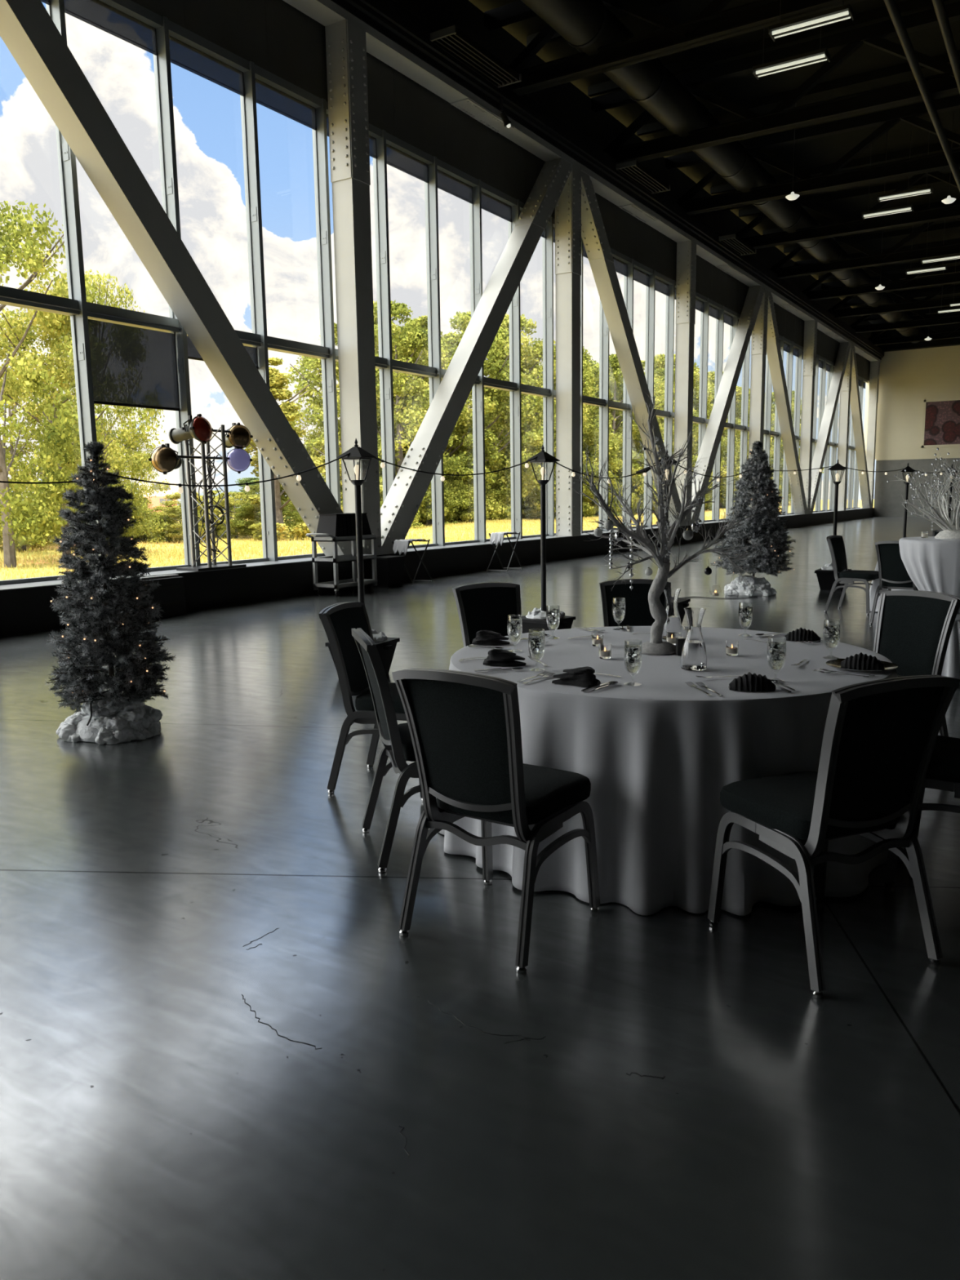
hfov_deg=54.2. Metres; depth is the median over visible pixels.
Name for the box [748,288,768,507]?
steel column
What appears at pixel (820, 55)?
tube light
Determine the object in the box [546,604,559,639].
water goblet
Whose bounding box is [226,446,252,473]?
stage light
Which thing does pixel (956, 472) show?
street lamp
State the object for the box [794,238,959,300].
roof truss
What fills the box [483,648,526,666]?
folded napkin
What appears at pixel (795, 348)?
roller blind
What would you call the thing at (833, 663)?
charger plate
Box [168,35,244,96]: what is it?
roller blind
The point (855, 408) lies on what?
diagonal brace
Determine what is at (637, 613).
banquet chair
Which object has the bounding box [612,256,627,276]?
roller blind
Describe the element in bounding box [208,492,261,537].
leafy tree
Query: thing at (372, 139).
roller blind
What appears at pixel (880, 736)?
banquet chair
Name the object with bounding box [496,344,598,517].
leafy tree
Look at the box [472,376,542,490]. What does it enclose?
leafy tree
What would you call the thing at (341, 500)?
leafy tree
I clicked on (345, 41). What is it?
steel column
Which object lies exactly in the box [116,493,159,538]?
leafy tree
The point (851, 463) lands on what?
window
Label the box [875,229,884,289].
dome lamp
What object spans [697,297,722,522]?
window
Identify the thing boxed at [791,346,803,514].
window
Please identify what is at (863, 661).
folded napkin
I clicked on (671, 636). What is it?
votive candle
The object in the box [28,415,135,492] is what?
leafy tree
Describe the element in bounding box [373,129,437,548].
window
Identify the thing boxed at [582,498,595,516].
shrub
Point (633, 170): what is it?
grille
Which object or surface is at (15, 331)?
leafy tree
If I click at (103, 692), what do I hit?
power cord
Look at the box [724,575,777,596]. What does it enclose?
snow batting
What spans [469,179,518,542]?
window
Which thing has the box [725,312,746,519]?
window
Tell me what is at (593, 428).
leafy tree
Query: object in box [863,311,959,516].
wall
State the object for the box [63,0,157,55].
roller blind
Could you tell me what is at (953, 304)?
tube light
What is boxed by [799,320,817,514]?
steel column
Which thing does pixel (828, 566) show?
snow batting
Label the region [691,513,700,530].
bauble
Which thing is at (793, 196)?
dome lamp
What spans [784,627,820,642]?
folded napkin
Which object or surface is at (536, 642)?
water goblet
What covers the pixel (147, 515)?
leafy tree
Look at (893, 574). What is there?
banquet chair
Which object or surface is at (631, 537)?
bead strand
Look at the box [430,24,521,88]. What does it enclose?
air vent
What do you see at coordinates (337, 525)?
plastic tub
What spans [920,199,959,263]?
tube light
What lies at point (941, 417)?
framed picture
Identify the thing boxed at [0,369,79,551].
leafy tree
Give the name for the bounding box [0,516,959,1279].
floor
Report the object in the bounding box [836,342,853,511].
steel column
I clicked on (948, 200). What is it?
dome lamp
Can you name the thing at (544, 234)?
roller blind
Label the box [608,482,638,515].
shrub
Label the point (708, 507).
shrub
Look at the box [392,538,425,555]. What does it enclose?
folded cloth
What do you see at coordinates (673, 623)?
carafe
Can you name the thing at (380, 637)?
snow batting
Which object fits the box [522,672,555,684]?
fork
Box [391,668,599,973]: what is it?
banquet chair
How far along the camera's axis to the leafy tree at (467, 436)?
71.59 m
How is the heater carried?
on the floor
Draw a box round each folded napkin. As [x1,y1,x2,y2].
[471,630,510,644]
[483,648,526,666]
[551,666,600,687]
[728,671,775,691]
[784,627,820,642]
[840,652,884,669]
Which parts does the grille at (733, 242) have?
frame, frame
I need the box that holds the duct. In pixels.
[520,0,924,342]
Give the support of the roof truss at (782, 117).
attached to the wall
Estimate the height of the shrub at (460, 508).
2.920 m
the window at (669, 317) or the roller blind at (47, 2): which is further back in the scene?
the window at (669, 317)
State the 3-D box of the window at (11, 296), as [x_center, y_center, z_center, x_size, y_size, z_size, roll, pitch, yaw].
[-5.462,-4.310,10.982,0.250,7.268,1.578,5,10,32]
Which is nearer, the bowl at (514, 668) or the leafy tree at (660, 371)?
the bowl at (514, 668)
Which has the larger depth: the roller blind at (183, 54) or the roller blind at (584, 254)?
the roller blind at (584, 254)
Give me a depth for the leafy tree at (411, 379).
76.13 m
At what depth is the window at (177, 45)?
13.01 m
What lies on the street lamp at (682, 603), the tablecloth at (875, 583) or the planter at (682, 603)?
the planter at (682, 603)
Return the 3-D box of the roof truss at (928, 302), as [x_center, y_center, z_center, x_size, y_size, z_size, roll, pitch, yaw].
[26.643,-14.802,36.638,25.600,1.600,0.300,5,10,32]
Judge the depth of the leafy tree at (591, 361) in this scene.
107.18 m
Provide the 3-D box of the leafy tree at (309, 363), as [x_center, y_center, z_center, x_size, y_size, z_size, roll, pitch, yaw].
[-10.867,-16.674,73.875,11.494,15.698,10.572,7,11,41]
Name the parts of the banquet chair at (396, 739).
leg, backrest, frame, leg, seat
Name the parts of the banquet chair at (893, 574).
leg, backrest, frame, seat, seat rail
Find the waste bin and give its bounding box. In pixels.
[370,555,406,587]
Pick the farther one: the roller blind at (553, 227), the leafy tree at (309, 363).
the leafy tree at (309, 363)
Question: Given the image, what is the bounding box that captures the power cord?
[86,690,107,725]
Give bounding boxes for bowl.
[511,667,524,670]
[608,681,618,684]
[770,679,779,683]
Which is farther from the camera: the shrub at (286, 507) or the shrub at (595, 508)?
the shrub at (595, 508)
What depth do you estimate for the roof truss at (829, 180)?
24.56 m
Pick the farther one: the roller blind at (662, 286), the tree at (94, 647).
the roller blind at (662, 286)
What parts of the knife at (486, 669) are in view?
handle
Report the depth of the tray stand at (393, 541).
16.11 m
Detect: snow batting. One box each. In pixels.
[56,690,162,744]
[371,629,387,641]
[525,607,564,619]
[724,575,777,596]
[821,562,833,570]
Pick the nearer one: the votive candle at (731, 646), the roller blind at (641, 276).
the votive candle at (731, 646)
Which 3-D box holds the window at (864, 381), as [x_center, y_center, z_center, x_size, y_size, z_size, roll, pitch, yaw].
[21.907,-11.252,53.949,0.250,7.268,1.578,5,10,32]
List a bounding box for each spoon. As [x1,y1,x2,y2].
[469,646,503,648]
[481,667,524,672]
[591,681,618,691]
[755,632,782,635]
[770,679,795,690]
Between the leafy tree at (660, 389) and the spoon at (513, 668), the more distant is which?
the leafy tree at (660, 389)
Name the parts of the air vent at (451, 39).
frame, frame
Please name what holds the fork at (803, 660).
on the tablecloth at (657, 756)
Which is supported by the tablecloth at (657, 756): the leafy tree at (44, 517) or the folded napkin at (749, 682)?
the folded napkin at (749, 682)
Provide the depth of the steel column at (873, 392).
54.30 m
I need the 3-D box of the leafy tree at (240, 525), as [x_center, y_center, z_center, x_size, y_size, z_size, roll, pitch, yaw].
[-11.392,-7.069,50.384,4.310,3.273,3.964,-1,9,-2]
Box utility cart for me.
[306,533,377,595]
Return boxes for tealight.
[712,564,721,596]
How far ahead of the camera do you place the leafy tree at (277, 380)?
47.48 m
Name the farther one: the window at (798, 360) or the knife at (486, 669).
the window at (798, 360)
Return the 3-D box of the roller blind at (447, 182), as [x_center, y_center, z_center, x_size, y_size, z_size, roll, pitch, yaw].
[-0.538,-8.891,18.345,0.028,0.330,1.458,5,10,32]
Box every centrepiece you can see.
[569,384,770,654]
[886,447,959,539]
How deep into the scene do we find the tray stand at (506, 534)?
18.75 m
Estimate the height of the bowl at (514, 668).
0.008 m
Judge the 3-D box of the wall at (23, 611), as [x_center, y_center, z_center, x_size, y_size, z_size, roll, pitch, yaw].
[5.483,-3.157,28.306,0.790,0.520,66.000,5,10,32]
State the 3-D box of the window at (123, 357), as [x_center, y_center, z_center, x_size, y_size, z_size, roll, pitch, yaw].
[-4.633,-4.521,12.284,0.250,7.268,1.578,5,10,32]
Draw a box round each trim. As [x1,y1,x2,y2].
[0,507,870,591]
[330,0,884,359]
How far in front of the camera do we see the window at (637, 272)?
26.09 m
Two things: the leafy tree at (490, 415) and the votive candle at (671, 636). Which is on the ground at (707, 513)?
the leafy tree at (490, 415)
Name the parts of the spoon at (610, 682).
handle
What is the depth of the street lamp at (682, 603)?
10.38 m
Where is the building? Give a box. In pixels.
[138,479,177,511]
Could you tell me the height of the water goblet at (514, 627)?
0.168 m
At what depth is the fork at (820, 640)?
4.45 m
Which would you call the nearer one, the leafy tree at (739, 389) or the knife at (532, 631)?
the knife at (532, 631)
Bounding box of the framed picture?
[921,397,959,447]
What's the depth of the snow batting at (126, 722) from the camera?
5.90 m
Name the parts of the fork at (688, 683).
handle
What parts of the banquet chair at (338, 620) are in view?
frame, backrest, leg, leg, seat, leg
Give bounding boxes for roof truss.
[484,0,865,95]
[591,1,959,164]
[665,94,959,215]
[720,166,959,248]
[769,217,959,279]
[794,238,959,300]
[821,265,959,318]
[843,287,959,333]
[862,306,959,345]
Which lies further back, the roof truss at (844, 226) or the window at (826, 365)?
the window at (826, 365)
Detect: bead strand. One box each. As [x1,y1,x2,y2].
[608,529,613,569]
[629,536,633,591]
[930,484,935,530]
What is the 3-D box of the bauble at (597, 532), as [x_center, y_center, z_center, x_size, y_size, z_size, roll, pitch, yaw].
[0.510,-0.484,4.051,0.038,0.077,0.037,5,10,32]
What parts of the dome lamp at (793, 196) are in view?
lamp shade, stem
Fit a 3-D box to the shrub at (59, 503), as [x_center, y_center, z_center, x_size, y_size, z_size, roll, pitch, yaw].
[-20.273,-5.476,44.370,3.195,2.333,3.856,2,9,21]
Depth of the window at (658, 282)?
27.15 m
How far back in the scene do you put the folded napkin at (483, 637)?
4.56 m
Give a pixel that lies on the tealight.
(715, 594)
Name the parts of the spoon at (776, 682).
handle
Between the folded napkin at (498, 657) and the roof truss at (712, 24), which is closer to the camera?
the folded napkin at (498, 657)
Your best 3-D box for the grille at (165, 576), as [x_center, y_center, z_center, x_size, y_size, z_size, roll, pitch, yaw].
[-4.167,-0.813,12.140,0.090,0.030,0.588,5,10,32]
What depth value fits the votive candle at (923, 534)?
7.27 m
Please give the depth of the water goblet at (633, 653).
3.51 m
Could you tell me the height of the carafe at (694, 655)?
0.248 m
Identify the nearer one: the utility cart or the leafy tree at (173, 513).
the utility cart
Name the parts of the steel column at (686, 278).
splice plate, splice plate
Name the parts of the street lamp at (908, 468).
lantern frame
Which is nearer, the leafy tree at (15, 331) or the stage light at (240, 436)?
the stage light at (240, 436)
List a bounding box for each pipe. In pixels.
[884,0,959,191]
[931,0,959,93]
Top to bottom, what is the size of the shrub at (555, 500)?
2.564 m
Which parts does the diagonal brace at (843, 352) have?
splice plate, splice plate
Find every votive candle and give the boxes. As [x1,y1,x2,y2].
[591,631,603,646]
[598,643,611,658]
[666,631,678,644]
[725,640,738,655]
[920,531,928,537]
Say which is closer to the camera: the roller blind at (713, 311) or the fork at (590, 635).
the fork at (590, 635)
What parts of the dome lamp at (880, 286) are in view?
lamp shade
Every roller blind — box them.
[40,0,50,4]
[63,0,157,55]
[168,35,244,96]
[255,78,316,130]
[326,114,377,159]
[386,143,428,182]
[437,168,473,204]
[481,191,511,222]
[519,209,546,238]
[553,226,555,243]
[582,242,587,257]
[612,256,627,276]
[633,266,649,287]
[655,278,669,296]
[695,297,703,312]
[708,305,719,319]
[724,312,733,326]
[783,342,789,352]
[793,346,798,357]
[818,360,822,368]
[826,363,830,372]
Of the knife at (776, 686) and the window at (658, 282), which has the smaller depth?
the knife at (776, 686)
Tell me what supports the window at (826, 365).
in the wall at (276, 36)
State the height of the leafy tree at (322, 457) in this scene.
6.138 m
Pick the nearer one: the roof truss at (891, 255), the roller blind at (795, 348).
the roof truss at (891, 255)
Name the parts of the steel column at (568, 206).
splice plate, splice plate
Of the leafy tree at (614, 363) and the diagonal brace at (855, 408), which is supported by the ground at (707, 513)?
the leafy tree at (614, 363)
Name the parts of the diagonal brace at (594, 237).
splice plate, splice plate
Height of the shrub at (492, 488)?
2.951 m
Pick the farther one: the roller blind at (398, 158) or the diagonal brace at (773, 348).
the diagonal brace at (773, 348)
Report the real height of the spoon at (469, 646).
0.008 m
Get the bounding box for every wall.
[0,507,874,637]
[130,0,871,382]
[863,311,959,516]
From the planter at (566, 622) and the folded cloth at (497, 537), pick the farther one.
the folded cloth at (497, 537)
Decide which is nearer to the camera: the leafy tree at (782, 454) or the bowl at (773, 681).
the bowl at (773, 681)
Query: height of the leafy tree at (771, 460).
17.714 m
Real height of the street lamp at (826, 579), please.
1.965 m
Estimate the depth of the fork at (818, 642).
4.42 m
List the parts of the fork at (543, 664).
handle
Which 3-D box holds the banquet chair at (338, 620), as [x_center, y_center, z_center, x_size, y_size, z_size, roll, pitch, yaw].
[-0.450,0.285,4.831,0.606,0.940,0.510,2,9,18]
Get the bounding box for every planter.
[324,637,399,674]
[521,615,575,633]
[677,598,690,623]
[814,568,851,590]
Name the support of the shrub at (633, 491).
on the ground at (707, 513)
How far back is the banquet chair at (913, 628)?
4.99 m
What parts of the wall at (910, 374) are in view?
rail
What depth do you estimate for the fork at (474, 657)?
4.15 m
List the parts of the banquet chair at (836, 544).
backrest, leg, frame, leg, seat, leg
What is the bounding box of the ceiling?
[468,0,959,315]
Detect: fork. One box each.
[458,658,484,661]
[459,657,487,659]
[516,671,550,682]
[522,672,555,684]
[528,655,547,666]
[567,635,591,639]
[580,626,601,631]
[593,672,621,677]
[684,681,711,696]
[695,675,742,678]
[695,682,723,696]
[744,638,768,643]
[791,659,808,665]
[797,640,823,642]
[802,641,823,644]
[813,669,869,677]
[819,668,875,675]
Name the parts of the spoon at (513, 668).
handle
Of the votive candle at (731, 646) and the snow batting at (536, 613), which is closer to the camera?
the votive candle at (731, 646)
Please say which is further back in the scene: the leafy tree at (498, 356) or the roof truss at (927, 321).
the leafy tree at (498, 356)
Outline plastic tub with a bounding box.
[315,512,371,537]
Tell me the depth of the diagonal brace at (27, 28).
12.05 m
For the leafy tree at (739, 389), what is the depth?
122.34 m
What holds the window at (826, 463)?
in the wall at (276, 36)
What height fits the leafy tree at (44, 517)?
11.083 m
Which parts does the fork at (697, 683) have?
handle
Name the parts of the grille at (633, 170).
frame, frame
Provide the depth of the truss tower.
13.17 m
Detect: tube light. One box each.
[752,26,830,79]
[768,0,853,41]
[861,128,914,219]
[877,117,933,202]
[905,220,947,275]
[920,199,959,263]
[937,270,959,313]
[949,264,959,306]
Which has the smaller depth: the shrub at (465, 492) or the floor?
the floor
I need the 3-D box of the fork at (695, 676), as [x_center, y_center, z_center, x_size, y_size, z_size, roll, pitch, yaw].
[0.938,0.142,3.640,0.205,0.011,0.024,-2,9,-10]
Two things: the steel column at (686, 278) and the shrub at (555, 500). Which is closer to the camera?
the steel column at (686, 278)
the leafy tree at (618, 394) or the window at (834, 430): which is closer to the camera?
the window at (834, 430)
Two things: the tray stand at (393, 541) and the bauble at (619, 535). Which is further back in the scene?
the tray stand at (393, 541)
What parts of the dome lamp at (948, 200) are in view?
lamp shade, stem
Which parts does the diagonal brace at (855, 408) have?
splice plate, splice plate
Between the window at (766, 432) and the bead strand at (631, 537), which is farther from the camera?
the window at (766, 432)
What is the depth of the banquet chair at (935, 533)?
13.02 m
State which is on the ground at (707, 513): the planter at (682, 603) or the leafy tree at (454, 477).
the leafy tree at (454, 477)
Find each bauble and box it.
[593,526,602,537]
[604,518,613,529]
[614,529,624,541]
[644,567,652,575]
[683,528,693,540]
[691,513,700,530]
[704,561,711,574]
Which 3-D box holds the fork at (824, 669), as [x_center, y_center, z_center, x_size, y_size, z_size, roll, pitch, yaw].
[1.442,0.127,3.685,0.205,0.011,0.024,5,10,32]
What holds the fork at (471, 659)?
on the tablecloth at (657, 756)
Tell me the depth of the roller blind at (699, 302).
30.31 m
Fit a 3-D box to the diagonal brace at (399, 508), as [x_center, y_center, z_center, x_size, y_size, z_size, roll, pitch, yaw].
[0.012,-6.112,18.776,0.450,8.350,7.524,5,10,32]
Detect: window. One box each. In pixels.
[0,0,83,585]
[45,0,191,572]
[153,15,268,566]
[240,61,331,561]
[311,97,389,508]
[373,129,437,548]
[424,155,481,546]
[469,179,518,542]
[507,199,551,538]
[542,217,581,536]
[580,236,605,533]
[598,247,631,531]
[622,258,653,528]
[643,270,673,527]
[663,280,675,456]
[693,292,707,522]
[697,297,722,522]
[711,305,736,520]
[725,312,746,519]
[739,334,751,479]
[763,334,782,466]
[763,429,768,435]
[773,336,792,515]
[782,341,801,515]
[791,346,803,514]
[811,355,825,511]
[814,358,832,511]
[822,362,835,511]
[829,396,839,510]
[845,402,854,509]
[847,375,862,508]
[853,377,867,508]
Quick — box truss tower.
[176,424,246,571]
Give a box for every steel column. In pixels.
[324,18,382,555]
[555,164,581,536]
[673,240,696,525]
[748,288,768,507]
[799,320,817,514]
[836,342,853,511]
[866,360,879,507]
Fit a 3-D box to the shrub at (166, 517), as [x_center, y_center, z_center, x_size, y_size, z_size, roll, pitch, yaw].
[-16.604,-5.678,47.930,2.528,1.530,2.095,5,11,35]
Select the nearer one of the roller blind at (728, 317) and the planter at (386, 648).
the planter at (386, 648)
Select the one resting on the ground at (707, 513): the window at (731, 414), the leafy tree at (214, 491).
the leafy tree at (214, 491)
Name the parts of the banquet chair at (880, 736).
leg, leg, seat, leg, seat rail, frame, backrest, leg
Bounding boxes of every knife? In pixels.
[467,644,511,648]
[474,667,526,671]
[532,631,552,635]
[581,680,613,692]
[755,632,787,637]
[775,684,791,693]
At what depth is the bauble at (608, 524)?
4.01 m
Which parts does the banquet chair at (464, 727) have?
leg, backrest, frame, leg, seat rail, seat, leg, leg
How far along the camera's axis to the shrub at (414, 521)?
66.06 m
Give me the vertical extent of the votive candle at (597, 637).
0.062 m
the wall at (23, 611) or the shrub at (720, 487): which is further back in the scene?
the shrub at (720, 487)
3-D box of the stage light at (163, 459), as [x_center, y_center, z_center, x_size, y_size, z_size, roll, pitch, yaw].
[-4.168,-2.416,12.534,0.396,0.412,0.602,-1,9,-3]
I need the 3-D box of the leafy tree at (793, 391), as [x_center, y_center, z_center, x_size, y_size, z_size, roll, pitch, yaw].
[52.756,-33.153,162.845,14.139,19.812,12.950,6,11,37]
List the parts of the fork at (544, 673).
handle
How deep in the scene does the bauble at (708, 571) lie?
4.29 m
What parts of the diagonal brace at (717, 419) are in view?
splice plate, splice plate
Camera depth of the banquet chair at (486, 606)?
5.87 m
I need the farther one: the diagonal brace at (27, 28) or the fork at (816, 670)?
the diagonal brace at (27, 28)
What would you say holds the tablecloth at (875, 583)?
on the round table
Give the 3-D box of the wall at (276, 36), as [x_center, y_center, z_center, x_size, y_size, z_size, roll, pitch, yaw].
[5.445,-12.273,27.459,0.214,3.200,67.006,5,10,32]
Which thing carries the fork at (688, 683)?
on the tablecloth at (657, 756)
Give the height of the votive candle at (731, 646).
0.062 m
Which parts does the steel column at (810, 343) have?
splice plate, splice plate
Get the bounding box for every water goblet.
[506,614,522,652]
[528,628,545,671]
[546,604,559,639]
[612,598,625,630]
[623,639,642,685]
[737,601,752,636]
[766,635,786,683]
[822,618,840,659]
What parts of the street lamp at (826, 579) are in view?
bulb, lantern frame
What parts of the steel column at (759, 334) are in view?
splice plate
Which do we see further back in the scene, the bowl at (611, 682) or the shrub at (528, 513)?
the shrub at (528, 513)
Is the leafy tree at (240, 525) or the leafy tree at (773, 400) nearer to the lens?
the leafy tree at (240, 525)
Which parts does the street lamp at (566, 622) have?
lantern frame, bulb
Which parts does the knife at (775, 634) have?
handle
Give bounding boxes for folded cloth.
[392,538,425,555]
[489,531,516,545]
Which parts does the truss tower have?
plate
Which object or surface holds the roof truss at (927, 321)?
attached to the wall
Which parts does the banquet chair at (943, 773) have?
leg, leg, seat, leg, frame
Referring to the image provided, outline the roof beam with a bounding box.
[282,0,880,362]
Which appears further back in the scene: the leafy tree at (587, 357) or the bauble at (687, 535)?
the leafy tree at (587, 357)
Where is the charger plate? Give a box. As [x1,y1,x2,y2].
[826,658,897,671]
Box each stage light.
[148,443,182,474]
[168,413,213,444]
[225,422,253,448]
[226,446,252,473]
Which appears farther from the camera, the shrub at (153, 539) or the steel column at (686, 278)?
the shrub at (153, 539)
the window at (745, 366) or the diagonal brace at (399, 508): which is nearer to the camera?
the diagonal brace at (399, 508)
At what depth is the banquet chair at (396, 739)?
3.74 m
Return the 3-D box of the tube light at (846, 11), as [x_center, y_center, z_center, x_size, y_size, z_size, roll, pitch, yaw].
[5.391,-11.066,15.175,1.280,2.100,0.340,5,10,32]
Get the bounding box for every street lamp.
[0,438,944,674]
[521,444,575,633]
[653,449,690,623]
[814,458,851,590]
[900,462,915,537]
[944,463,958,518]
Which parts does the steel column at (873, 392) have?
splice plate, splice plate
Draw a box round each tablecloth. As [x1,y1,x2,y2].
[435,626,904,915]
[869,562,909,612]
[898,536,959,683]
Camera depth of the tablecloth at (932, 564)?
7.01 m
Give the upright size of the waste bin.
0.510 m
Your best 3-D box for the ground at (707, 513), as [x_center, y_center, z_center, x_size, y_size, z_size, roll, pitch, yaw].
[-17.990,-18.985,140.020,159.050,0.319,300.000,5,10,32]
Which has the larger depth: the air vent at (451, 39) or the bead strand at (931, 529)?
the air vent at (451, 39)
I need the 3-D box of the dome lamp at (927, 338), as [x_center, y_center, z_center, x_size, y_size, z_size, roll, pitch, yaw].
[22.132,-15.987,46.171,0.340,2.400,0.335,5,10,32]
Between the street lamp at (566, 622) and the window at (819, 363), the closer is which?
the street lamp at (566, 622)
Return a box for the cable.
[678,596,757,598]
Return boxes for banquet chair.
[319,601,422,801]
[351,627,421,872]
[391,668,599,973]
[452,582,521,647]
[599,578,671,626]
[707,675,959,998]
[824,535,879,614]
[869,540,918,624]
[873,590,959,736]
[884,735,959,886]
[932,529,943,536]
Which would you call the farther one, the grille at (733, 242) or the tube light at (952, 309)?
the tube light at (952, 309)
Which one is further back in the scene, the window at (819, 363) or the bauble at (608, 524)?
the window at (819, 363)
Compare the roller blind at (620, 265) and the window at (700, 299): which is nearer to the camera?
the roller blind at (620, 265)
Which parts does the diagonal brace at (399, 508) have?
splice plate, splice plate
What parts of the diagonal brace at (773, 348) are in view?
splice plate, splice plate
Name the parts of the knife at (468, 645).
handle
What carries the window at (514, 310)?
in the wall at (276, 36)
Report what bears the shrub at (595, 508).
on the ground at (707, 513)
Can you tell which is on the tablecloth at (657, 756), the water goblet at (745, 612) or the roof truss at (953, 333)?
the water goblet at (745, 612)
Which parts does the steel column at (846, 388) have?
splice plate, splice plate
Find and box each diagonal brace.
[0,0,364,556]
[380,158,572,554]
[581,170,685,526]
[691,285,764,524]
[766,290,808,514]
[809,342,850,514]
[849,345,871,508]
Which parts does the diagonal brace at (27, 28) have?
splice plate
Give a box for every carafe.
[662,587,682,639]
[680,607,706,671]
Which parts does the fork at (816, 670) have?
handle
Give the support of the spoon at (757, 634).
on the tablecloth at (657, 756)
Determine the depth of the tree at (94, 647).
5.85 m
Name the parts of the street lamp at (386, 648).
bulb, bulb, bulb, lantern frame, bulb, string lights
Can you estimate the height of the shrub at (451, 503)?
3.531 m
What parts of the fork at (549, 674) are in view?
handle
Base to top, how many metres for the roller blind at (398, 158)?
0.330 m
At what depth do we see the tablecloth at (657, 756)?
3.37 m
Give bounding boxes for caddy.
[675,636,684,655]
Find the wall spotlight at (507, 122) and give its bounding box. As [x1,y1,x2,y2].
[498,97,511,128]
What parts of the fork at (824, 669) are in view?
handle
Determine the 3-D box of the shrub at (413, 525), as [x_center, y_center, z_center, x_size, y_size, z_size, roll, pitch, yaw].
[-6.797,-9.286,63.729,6.090,3.684,5.045,-2,9,-9]
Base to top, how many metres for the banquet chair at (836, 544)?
0.940 m
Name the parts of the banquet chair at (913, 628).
backrest, frame, leg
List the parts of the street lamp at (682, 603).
lantern frame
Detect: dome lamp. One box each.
[785,102,799,199]
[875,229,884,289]
[924,312,931,340]
[941,111,955,204]
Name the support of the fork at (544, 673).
on the tablecloth at (657, 756)
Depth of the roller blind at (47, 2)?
11.12 m
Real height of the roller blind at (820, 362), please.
0.330 m
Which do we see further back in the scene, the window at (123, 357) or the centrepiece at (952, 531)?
the window at (123, 357)
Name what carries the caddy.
on the tablecloth at (657, 756)
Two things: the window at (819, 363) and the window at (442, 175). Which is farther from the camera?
the window at (819, 363)
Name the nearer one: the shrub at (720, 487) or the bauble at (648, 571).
the bauble at (648, 571)
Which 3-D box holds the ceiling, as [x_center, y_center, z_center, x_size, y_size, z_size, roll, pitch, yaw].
[15.727,-13.043,19.657,25.900,0.350,69.120,5,10,32]
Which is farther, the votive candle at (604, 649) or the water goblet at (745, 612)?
the water goblet at (745, 612)
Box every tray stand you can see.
[391,538,434,586]
[486,532,523,572]
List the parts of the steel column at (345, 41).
splice plate, splice plate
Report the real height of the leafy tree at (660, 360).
19.158 m
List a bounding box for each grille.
[140,573,178,580]
[616,160,671,194]
[719,233,756,255]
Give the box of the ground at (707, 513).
[0,499,874,580]
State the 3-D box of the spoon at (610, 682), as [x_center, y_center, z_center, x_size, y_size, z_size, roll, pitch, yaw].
[0.466,0.173,3.495,0.034,0.008,0.182,6,11,37]
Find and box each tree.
[0,200,122,567]
[0,307,166,556]
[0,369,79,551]
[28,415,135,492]
[35,269,164,551]
[44,440,176,713]
[67,428,170,538]
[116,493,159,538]
[153,492,220,541]
[197,489,239,536]
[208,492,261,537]
[229,477,295,530]
[230,479,303,536]
[237,356,323,540]
[284,322,408,494]
[292,477,342,527]
[306,338,451,479]
[313,441,342,511]
[337,299,473,523]
[376,314,506,524]
[401,374,471,484]
[404,311,543,520]
[450,398,502,486]
[453,313,555,518]
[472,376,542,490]
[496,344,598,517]
[522,360,622,516]
[524,346,622,512]
[582,353,663,513]
[588,360,622,474]
[597,360,675,513]
[608,371,622,433]
[618,368,712,511]
[640,353,734,506]
[661,361,727,496]
[693,370,773,507]
[697,390,750,503]
[708,440,796,577]
[724,391,789,482]
[769,391,801,504]
[769,392,800,505]
[771,390,823,504]
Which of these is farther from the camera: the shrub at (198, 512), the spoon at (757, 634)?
the shrub at (198, 512)
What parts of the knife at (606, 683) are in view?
handle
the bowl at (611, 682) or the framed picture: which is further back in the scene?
the framed picture
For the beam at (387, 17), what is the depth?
20.35 m
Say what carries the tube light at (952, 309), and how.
hanging from the ceiling
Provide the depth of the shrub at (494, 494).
76.04 m
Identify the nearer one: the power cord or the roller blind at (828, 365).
the power cord
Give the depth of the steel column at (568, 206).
21.88 m
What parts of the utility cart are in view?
handle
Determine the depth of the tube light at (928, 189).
24.13 m
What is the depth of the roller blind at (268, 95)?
14.46 m
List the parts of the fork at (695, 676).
handle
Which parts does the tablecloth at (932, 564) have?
sash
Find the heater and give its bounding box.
[129,573,186,619]
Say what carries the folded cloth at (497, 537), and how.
on the tray stand at (506, 534)
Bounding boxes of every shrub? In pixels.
[28,502,82,546]
[60,482,173,543]
[136,514,177,540]
[157,505,205,537]
[280,500,302,524]
[379,476,426,528]
[412,511,420,525]
[416,484,458,524]
[425,479,488,524]
[448,497,488,521]
[485,484,511,519]
[485,488,510,519]
[499,484,555,519]
[536,499,555,519]
[582,485,622,515]
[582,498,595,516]
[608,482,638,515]
[631,487,657,512]
[704,493,711,511]
[711,487,726,504]
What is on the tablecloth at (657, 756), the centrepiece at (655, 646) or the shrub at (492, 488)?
the centrepiece at (655, 646)
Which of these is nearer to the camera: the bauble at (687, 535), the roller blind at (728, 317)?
the bauble at (687, 535)
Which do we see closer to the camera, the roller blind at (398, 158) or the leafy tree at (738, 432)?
the roller blind at (398, 158)

